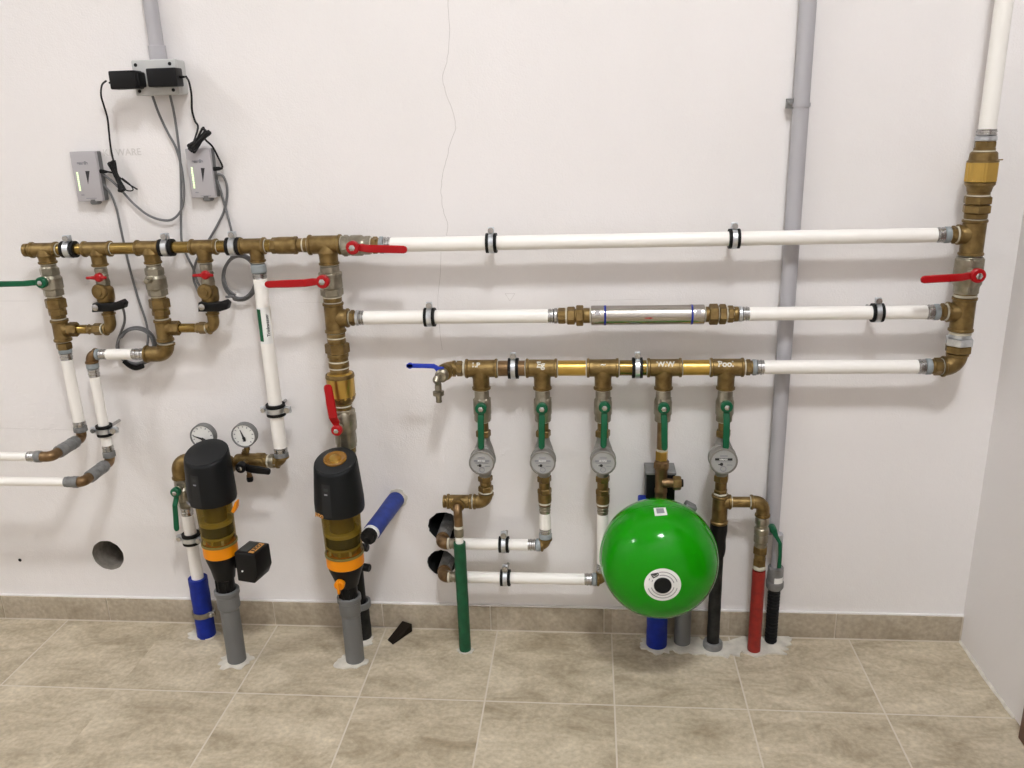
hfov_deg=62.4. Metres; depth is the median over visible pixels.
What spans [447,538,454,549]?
fitting
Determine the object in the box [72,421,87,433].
fitting
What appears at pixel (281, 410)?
clamp
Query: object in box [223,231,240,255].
clamp
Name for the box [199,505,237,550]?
bowl
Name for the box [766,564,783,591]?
socket
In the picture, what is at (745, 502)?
tube
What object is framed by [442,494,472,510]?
brass tee
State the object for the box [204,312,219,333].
brass elbow
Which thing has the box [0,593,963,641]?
baseboard
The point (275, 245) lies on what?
coupling
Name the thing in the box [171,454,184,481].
brass elbow
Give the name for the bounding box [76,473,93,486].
brass elbow
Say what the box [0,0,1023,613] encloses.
wall
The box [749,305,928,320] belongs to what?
pipe
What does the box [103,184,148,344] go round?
cable
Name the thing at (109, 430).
clamp
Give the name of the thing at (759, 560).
brass union
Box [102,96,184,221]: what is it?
cable
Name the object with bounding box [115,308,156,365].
cable
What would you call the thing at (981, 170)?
valve
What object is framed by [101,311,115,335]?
brass elbow
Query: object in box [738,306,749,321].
fitting
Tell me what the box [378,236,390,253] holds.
fitting
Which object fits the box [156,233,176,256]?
clamp
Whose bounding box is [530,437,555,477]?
meter
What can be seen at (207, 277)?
valve
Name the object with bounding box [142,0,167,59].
conduit
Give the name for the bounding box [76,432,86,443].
brass elbow
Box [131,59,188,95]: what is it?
junction box
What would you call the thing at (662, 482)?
valve
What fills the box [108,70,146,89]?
power adapter
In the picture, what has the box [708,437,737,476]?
meter
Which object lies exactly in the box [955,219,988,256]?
brass tee
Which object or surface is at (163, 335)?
brass tee
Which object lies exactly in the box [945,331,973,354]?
brass union
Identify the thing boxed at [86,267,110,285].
valve
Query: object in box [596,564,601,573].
fitting
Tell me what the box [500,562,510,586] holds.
clamp
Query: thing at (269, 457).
nickel union
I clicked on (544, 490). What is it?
brass union
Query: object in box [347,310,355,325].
brass nipple
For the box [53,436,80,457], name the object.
coupling
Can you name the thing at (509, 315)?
pipe
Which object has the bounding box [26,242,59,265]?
brass tee
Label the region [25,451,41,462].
fitting
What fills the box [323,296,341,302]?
brass nipple
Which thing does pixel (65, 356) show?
fitting
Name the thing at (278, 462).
brass elbow
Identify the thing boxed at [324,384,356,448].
valve
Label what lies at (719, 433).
brass union
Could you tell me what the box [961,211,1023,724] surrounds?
wall
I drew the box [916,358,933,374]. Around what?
fitting
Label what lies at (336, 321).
brass tee
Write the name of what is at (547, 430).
brass union
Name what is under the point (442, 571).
brass elbow
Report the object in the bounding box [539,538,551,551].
brass elbow
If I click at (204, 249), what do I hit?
brass tee
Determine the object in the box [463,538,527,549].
pipe
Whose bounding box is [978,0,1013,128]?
pipe
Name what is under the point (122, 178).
cable
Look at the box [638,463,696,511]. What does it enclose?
box
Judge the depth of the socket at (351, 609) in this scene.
2.07 m
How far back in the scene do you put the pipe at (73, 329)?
2.01 m
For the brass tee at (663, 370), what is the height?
0.076 m
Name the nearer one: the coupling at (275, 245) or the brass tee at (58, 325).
the coupling at (275, 245)
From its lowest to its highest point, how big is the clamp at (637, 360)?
0.062 m
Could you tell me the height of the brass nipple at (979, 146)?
0.022 m
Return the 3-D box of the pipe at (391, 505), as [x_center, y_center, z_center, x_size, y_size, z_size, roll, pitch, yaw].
[-0.318,0.327,2.091,0.044,0.060,0.200,3,18,15]
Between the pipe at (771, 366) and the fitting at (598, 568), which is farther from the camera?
the fitting at (598, 568)
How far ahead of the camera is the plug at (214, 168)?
1.93 m
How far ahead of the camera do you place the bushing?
2.03 m
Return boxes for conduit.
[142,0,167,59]
[766,0,816,534]
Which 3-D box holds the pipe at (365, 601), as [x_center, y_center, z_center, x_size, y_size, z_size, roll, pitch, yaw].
[-0.392,0.526,2.191,0.066,0.305,0.054,0,18,5]
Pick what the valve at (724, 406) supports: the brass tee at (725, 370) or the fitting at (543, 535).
the brass tee at (725, 370)
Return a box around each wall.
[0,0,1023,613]
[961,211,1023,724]
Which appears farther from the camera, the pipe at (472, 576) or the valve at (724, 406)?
the pipe at (472, 576)
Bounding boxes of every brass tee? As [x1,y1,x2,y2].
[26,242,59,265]
[50,318,72,343]
[79,241,113,267]
[132,240,161,265]
[153,318,174,342]
[187,238,219,263]
[237,237,267,263]
[305,234,341,266]
[322,301,350,334]
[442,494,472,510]
[464,359,497,391]
[525,358,557,391]
[586,358,619,391]
[646,358,682,391]
[709,358,745,391]
[710,492,732,526]
[944,296,977,333]
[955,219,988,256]
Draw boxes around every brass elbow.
[39,448,62,461]
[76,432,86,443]
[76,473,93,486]
[85,348,98,364]
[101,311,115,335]
[104,457,114,467]
[142,341,175,362]
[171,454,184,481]
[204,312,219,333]
[272,456,288,467]
[436,532,449,549]
[437,565,450,582]
[472,492,493,509]
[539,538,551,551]
[596,571,604,585]
[749,494,769,518]
[940,353,968,376]
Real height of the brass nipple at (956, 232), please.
0.037 m
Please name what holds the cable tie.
attached to the cable at (122, 333)
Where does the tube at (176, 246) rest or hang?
attached to the clamp at (163, 245)
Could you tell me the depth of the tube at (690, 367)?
1.90 m
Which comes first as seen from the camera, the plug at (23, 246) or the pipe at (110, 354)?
the plug at (23, 246)
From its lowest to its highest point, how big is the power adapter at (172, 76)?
0.038 m
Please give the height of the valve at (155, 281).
0.072 m
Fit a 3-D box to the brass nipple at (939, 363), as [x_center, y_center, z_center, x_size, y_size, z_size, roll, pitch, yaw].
[0.941,-0.039,1.871,0.026,0.038,0.038,0,18,5]
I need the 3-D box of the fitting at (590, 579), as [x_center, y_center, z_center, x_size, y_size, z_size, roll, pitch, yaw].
[0.196,0.487,2.106,0.031,0.033,0.033,0,18,5]
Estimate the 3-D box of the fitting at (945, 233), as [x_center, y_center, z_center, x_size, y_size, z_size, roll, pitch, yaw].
[0.911,-0.315,1.786,0.028,0.035,0.035,0,18,5]
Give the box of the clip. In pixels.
[785,98,810,108]
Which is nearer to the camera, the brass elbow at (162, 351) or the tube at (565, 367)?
the tube at (565, 367)
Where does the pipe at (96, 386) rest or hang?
on the fitting at (108, 452)
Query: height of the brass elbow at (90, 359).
0.037 m
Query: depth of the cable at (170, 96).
1.96 m
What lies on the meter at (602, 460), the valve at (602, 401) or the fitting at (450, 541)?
the valve at (602, 401)
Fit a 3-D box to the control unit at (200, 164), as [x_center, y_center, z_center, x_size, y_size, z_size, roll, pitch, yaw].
[-0.710,-0.481,1.942,0.059,0.118,0.028,0,18,5]
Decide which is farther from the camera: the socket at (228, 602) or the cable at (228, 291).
the socket at (228, 602)
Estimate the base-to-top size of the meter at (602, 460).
0.102 m
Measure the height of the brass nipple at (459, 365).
0.035 m
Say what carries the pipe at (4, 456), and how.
attached to the wall
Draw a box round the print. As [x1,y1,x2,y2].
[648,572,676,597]
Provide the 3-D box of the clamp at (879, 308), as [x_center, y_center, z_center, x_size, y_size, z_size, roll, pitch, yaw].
[0.800,-0.170,1.870,0.024,0.055,0.096,0,18,5]
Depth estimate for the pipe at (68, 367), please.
2.06 m
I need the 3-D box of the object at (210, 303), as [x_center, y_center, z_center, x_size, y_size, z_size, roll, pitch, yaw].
[-0.690,-0.199,1.964,0.075,0.072,0.052,0,18,5]
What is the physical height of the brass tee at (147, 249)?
0.057 m
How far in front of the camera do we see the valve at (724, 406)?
1.91 m
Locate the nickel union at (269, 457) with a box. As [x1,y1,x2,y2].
[266,454,275,467]
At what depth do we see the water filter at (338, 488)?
1.99 m
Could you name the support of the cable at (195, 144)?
attached to the plug at (214, 168)
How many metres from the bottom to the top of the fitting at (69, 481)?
0.028 m
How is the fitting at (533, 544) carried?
attached to the pipe at (471, 543)
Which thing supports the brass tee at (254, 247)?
on the fitting at (258, 271)
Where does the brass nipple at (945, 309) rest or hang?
attached to the brass tee at (961, 316)
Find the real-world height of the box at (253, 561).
0.080 m
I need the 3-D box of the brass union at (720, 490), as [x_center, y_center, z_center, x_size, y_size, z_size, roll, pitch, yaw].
[0.494,0.237,2.000,0.035,0.050,0.035,0,18,5]
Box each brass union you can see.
[44,296,67,319]
[148,296,170,319]
[325,333,349,359]
[476,422,490,437]
[478,475,492,494]
[536,422,550,437]
[537,475,551,505]
[558,305,590,325]
[595,422,609,438]
[596,475,609,506]
[705,304,738,324]
[714,474,728,496]
[716,422,730,438]
[753,546,766,571]
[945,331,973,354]
[962,192,992,219]
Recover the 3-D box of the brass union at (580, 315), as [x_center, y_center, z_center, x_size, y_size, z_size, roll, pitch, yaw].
[0.141,-0.154,1.908,0.074,0.045,0.045,0,18,5]
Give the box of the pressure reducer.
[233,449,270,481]
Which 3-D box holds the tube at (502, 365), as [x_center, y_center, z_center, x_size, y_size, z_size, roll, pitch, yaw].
[-0.001,-0.036,1.958,0.061,0.036,0.036,0,18,5]
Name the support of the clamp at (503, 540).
attached to the wall at (385, 118)
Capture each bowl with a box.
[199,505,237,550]
[324,517,363,561]
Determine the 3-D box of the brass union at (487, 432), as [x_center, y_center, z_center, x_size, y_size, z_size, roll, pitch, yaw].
[-0.069,0.106,2.010,0.035,0.041,0.035,0,18,5]
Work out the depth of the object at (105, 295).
1.98 m
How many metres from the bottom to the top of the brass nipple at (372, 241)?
0.037 m
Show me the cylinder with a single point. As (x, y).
(690, 314)
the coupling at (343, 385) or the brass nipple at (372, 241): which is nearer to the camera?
the brass nipple at (372, 241)
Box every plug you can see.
[21,243,28,256]
[213,167,221,170]
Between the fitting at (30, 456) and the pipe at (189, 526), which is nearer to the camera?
the fitting at (30, 456)
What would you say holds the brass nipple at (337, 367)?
on the coupling at (343, 385)
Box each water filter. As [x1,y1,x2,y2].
[183,439,238,593]
[313,447,364,600]
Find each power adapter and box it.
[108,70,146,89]
[146,67,184,87]
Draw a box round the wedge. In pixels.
[388,621,411,643]
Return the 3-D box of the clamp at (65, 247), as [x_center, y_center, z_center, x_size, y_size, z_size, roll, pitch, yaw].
[-1.027,-0.327,1.989,0.033,0.053,0.094,0,18,5]
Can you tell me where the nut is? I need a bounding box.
[656,448,667,461]
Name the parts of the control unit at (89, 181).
knob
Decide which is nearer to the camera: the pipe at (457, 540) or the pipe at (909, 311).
the pipe at (909, 311)
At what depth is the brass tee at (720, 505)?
2.00 m
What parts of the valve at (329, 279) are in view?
lever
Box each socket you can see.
[214,583,240,612]
[337,591,360,618]
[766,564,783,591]
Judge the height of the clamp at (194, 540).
0.028 m
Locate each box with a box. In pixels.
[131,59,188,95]
[234,541,271,582]
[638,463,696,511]
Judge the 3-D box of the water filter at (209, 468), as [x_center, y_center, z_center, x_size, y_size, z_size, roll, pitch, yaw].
[-0.705,0.322,2.057,0.124,0.384,0.155,0,18,5]
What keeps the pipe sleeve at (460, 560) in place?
on the floor
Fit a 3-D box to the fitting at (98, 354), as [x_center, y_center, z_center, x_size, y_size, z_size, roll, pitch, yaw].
[-0.990,-0.072,2.038,0.029,0.027,0.027,0,18,5]
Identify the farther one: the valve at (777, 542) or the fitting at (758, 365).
the valve at (777, 542)
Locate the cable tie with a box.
[122,360,144,369]
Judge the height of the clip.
0.020 m
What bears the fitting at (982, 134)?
on the brass nipple at (979, 146)
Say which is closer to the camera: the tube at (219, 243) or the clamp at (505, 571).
the tube at (219, 243)
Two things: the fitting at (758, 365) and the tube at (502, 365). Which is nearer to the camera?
the fitting at (758, 365)
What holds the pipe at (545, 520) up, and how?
on the fitting at (543, 535)
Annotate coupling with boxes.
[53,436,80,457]
[84,460,109,482]
[264,236,306,253]
[325,370,355,405]
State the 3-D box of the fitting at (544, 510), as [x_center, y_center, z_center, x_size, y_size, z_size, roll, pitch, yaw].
[0.080,0.302,2.058,0.030,0.024,0.030,0,18,5]
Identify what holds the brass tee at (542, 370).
on the valve at (542, 401)
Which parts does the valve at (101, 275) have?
wing handle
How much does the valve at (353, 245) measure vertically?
0.047 m
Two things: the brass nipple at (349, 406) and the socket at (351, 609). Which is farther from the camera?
the socket at (351, 609)
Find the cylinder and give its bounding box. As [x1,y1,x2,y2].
[591,304,704,324]
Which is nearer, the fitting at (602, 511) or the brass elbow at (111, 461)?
the fitting at (602, 511)
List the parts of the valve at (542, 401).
lever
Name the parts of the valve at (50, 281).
lever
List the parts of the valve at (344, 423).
lever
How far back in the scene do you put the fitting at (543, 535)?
2.07 m
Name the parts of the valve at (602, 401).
lever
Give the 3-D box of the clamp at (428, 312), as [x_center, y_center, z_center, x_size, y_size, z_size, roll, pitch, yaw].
[-0.186,-0.167,1.961,0.025,0.058,0.097,0,18,5]
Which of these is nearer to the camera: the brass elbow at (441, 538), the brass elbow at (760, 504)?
the brass elbow at (760, 504)
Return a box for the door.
[1018,708,1023,744]
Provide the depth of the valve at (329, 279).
1.90 m
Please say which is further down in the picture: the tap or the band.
the band
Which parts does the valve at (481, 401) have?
lever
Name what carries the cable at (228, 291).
hanging from the cable at (217, 181)
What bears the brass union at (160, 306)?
on the brass tee at (163, 335)
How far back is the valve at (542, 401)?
1.95 m
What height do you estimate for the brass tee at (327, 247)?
0.070 m
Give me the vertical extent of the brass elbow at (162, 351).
0.049 m
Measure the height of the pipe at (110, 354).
0.026 m
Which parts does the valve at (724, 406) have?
lever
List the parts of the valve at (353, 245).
lever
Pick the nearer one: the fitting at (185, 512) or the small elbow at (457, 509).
the small elbow at (457, 509)
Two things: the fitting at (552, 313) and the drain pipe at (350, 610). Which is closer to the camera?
the fitting at (552, 313)
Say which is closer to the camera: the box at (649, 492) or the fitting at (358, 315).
the fitting at (358, 315)
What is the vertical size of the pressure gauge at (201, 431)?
0.076 m
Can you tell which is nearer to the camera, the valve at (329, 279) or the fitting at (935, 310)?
the fitting at (935, 310)
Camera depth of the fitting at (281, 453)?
2.06 m
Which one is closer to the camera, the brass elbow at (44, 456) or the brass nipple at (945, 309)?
the brass nipple at (945, 309)
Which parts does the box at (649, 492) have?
lid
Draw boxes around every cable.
[100,80,125,192]
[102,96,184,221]
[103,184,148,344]
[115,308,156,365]
[122,178,133,191]
[169,95,199,285]
[185,76,222,168]
[192,173,228,290]
[216,180,232,256]
[221,254,254,301]
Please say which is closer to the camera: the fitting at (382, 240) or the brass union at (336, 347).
the fitting at (382, 240)
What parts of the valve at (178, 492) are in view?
lever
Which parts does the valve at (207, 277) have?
wing handle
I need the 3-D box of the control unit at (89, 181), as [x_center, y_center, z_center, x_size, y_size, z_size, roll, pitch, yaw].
[-0.984,-0.480,1.967,0.063,0.120,0.028,0,18,5]
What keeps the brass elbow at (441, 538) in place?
attached to the pipe at (447, 524)
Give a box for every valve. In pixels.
[0,264,64,296]
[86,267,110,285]
[143,264,167,296]
[170,481,189,530]
[192,263,214,285]
[265,265,343,297]
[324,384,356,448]
[340,235,406,256]
[473,391,490,449]
[534,391,551,448]
[594,391,611,447]
[654,391,671,450]
[654,459,683,498]
[715,391,733,448]
[754,517,768,548]
[768,524,782,568]
[920,255,985,294]
[964,151,1002,191]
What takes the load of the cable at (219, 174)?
attached to the control unit at (200, 164)
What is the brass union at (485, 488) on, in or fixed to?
on the brass elbow at (479, 501)
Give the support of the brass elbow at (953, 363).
attached to the brass nipple at (939, 363)
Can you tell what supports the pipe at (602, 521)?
on the fitting at (598, 568)
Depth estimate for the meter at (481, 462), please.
1.98 m
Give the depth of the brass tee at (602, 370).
1.92 m
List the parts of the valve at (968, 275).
lever, stem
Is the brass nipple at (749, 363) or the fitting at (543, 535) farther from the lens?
the fitting at (543, 535)
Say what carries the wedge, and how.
on the floor
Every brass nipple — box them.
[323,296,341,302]
[328,357,348,374]
[336,403,351,410]
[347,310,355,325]
[369,236,377,253]
[454,361,463,375]
[745,359,752,375]
[932,357,944,375]
[940,303,948,320]
[951,226,959,243]
[953,293,977,297]
[973,141,996,151]
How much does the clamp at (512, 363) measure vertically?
0.063 m
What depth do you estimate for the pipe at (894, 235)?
1.83 m
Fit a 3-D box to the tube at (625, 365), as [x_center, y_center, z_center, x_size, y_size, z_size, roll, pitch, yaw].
[0.276,-0.037,1.932,0.060,0.036,0.036,0,18,5]
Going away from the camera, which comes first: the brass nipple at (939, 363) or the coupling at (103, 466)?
the brass nipple at (939, 363)
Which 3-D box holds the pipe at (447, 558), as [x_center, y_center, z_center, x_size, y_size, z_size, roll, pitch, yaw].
[-0.167,0.457,2.236,0.035,0.035,0.140,0,18,5]
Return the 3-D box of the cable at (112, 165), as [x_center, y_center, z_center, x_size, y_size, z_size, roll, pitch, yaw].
[-0.907,-0.557,1.915,0.083,0.244,0.026,13,23,38]
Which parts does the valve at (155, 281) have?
stem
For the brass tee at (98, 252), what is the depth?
1.95 m
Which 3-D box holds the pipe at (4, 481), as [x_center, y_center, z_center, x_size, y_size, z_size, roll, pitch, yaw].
[-2.643,0.237,2.157,3.176,0.021,0.021,0,18,5]
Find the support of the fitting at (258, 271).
on the pipe at (263, 308)
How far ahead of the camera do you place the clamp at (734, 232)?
1.81 m
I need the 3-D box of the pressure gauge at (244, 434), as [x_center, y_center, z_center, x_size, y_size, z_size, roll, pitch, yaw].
[-0.645,0.129,2.044,0.061,0.076,0.023,0,18,5]
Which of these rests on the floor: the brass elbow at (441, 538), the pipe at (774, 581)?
the pipe at (774, 581)
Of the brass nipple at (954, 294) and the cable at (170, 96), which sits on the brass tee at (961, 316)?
the brass nipple at (954, 294)
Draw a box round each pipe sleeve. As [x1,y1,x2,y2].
[188,573,215,639]
[453,540,470,652]
[646,617,667,649]
[674,610,691,645]
[703,523,727,651]
[747,569,765,652]
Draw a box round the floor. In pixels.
[0,619,1023,767]
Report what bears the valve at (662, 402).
on the tube at (658, 424)
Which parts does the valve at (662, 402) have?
lever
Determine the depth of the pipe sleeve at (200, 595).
2.22 m
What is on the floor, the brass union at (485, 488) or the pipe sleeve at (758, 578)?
the pipe sleeve at (758, 578)
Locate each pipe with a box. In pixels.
[0,452,26,460]
[0,477,63,485]
[61,359,84,422]
[65,322,102,336]
[89,377,112,446]
[104,349,132,359]
[169,321,206,335]
[181,514,203,580]
[214,583,246,664]
[253,278,286,449]
[337,591,364,664]
[357,543,371,640]
[360,492,403,544]
[363,309,547,324]
[389,228,938,251]
[437,512,453,536]
[438,551,453,570]
[455,537,462,543]
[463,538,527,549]
[467,571,583,584]
[539,512,550,530]
[597,514,607,564]
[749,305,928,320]
[764,360,919,373]
[765,564,783,643]
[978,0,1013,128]
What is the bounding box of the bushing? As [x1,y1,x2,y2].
[56,342,72,352]
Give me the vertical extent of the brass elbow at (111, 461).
0.027 m
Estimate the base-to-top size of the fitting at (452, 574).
0.030 m
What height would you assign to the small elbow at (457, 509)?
0.088 m
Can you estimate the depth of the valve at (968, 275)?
1.77 m
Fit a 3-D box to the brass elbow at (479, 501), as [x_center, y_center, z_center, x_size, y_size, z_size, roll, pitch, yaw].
[-0.069,0.286,2.067,0.051,0.042,0.038,0,18,5]
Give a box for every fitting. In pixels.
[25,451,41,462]
[58,351,72,360]
[62,476,78,487]
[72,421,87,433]
[86,363,99,377]
[93,349,105,359]
[102,445,115,458]
[130,348,142,359]
[179,506,193,516]
[250,263,266,279]
[274,447,288,458]
[354,310,363,325]
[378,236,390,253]
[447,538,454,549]
[447,571,455,582]
[528,538,540,550]
[539,504,550,514]
[539,529,551,540]
[548,308,557,323]
[584,573,596,585]
[596,505,608,515]
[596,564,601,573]
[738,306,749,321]
[752,359,764,374]
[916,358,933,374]
[927,304,941,319]
[937,226,952,242]
[974,129,997,140]
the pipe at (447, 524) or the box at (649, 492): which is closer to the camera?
the box at (649, 492)
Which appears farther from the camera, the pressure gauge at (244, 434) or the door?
the pressure gauge at (244, 434)
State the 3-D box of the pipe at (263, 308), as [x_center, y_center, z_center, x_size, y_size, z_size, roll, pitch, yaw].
[-0.574,-0.044,2.009,0.033,0.417,0.033,0,18,5]
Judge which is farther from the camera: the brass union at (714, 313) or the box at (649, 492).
the box at (649, 492)
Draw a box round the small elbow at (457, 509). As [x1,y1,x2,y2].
[453,504,463,537]
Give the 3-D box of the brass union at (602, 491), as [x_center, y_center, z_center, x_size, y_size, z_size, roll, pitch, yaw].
[0.218,0.255,2.030,0.033,0.076,0.034,0,18,5]
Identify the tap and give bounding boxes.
[406,360,455,402]
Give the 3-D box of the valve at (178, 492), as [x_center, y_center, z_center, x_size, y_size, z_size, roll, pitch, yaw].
[-0.833,0.301,2.136,0.044,0.121,0.074,0,18,5]
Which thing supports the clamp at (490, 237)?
attached to the pipe at (894, 235)
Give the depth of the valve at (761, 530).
2.02 m
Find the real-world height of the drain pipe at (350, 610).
0.191 m
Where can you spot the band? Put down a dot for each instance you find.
(211, 613)
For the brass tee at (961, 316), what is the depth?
1.81 m
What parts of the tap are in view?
lever, spout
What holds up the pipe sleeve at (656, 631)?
on the floor
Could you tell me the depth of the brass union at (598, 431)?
1.98 m
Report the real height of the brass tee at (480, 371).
0.075 m
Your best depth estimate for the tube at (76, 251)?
1.95 m
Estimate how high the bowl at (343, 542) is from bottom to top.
0.117 m
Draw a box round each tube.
[55,244,80,254]
[109,242,133,254]
[171,241,188,252]
[216,240,224,252]
[498,360,524,375]
[558,360,585,375]
[620,360,646,375]
[657,422,661,449]
[683,360,709,374]
[732,496,750,507]
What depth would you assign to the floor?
1.97 m
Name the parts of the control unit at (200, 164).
knob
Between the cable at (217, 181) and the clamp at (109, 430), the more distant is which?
the clamp at (109, 430)
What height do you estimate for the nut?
0.029 m
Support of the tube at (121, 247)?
attached to the brass tee at (98, 252)
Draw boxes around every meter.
[469,437,495,477]
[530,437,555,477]
[590,438,615,477]
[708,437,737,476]
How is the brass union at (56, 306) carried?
on the brass tee at (58, 325)
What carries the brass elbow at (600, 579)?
attached to the fitting at (590, 579)
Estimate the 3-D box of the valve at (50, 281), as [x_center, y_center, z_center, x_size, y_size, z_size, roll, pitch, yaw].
[-1.135,-0.240,1.981,0.145,0.073,0.081,0,18,5]
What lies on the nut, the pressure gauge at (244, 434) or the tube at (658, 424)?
the tube at (658, 424)
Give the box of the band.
[192,605,215,619]
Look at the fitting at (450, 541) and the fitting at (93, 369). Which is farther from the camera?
the fitting at (450, 541)
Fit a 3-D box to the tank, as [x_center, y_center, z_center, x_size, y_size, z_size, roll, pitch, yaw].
[0.333,0.389,1.931,0.266,0.266,0.272,0,18,5]
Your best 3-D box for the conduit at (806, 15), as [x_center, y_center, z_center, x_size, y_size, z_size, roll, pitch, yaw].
[0.591,-1.120,1.611,0.034,3.112,0.034,0,18,5]
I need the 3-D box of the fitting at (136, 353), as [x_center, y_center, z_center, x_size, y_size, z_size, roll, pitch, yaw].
[-0.895,-0.072,2.029,0.033,0.030,0.030,0,18,5]
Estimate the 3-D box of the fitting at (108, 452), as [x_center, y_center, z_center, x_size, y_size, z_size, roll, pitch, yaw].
[-1.010,0.168,2.116,0.030,0.032,0.030,0,18,5]
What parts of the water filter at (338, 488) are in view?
lid, knob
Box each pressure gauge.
[190,423,216,443]
[231,422,257,452]
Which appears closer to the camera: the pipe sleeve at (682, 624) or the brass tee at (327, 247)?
the brass tee at (327, 247)
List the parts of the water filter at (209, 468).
lid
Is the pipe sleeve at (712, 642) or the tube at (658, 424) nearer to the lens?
the tube at (658, 424)
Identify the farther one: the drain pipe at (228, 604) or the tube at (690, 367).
the drain pipe at (228, 604)
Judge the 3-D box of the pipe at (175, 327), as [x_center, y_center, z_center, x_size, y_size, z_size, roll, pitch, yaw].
[-0.763,-0.133,1.998,0.088,0.034,0.034,0,18,5]
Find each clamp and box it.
[58,235,79,257]
[90,419,120,437]
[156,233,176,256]
[176,527,202,546]
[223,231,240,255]
[260,399,291,417]
[423,302,436,326]
[485,227,497,252]
[498,530,509,552]
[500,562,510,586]
[507,352,518,378]
[632,352,642,378]
[727,222,740,248]
[865,297,885,322]
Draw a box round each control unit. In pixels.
[70,151,108,204]
[185,148,219,200]
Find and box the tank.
[599,498,718,618]

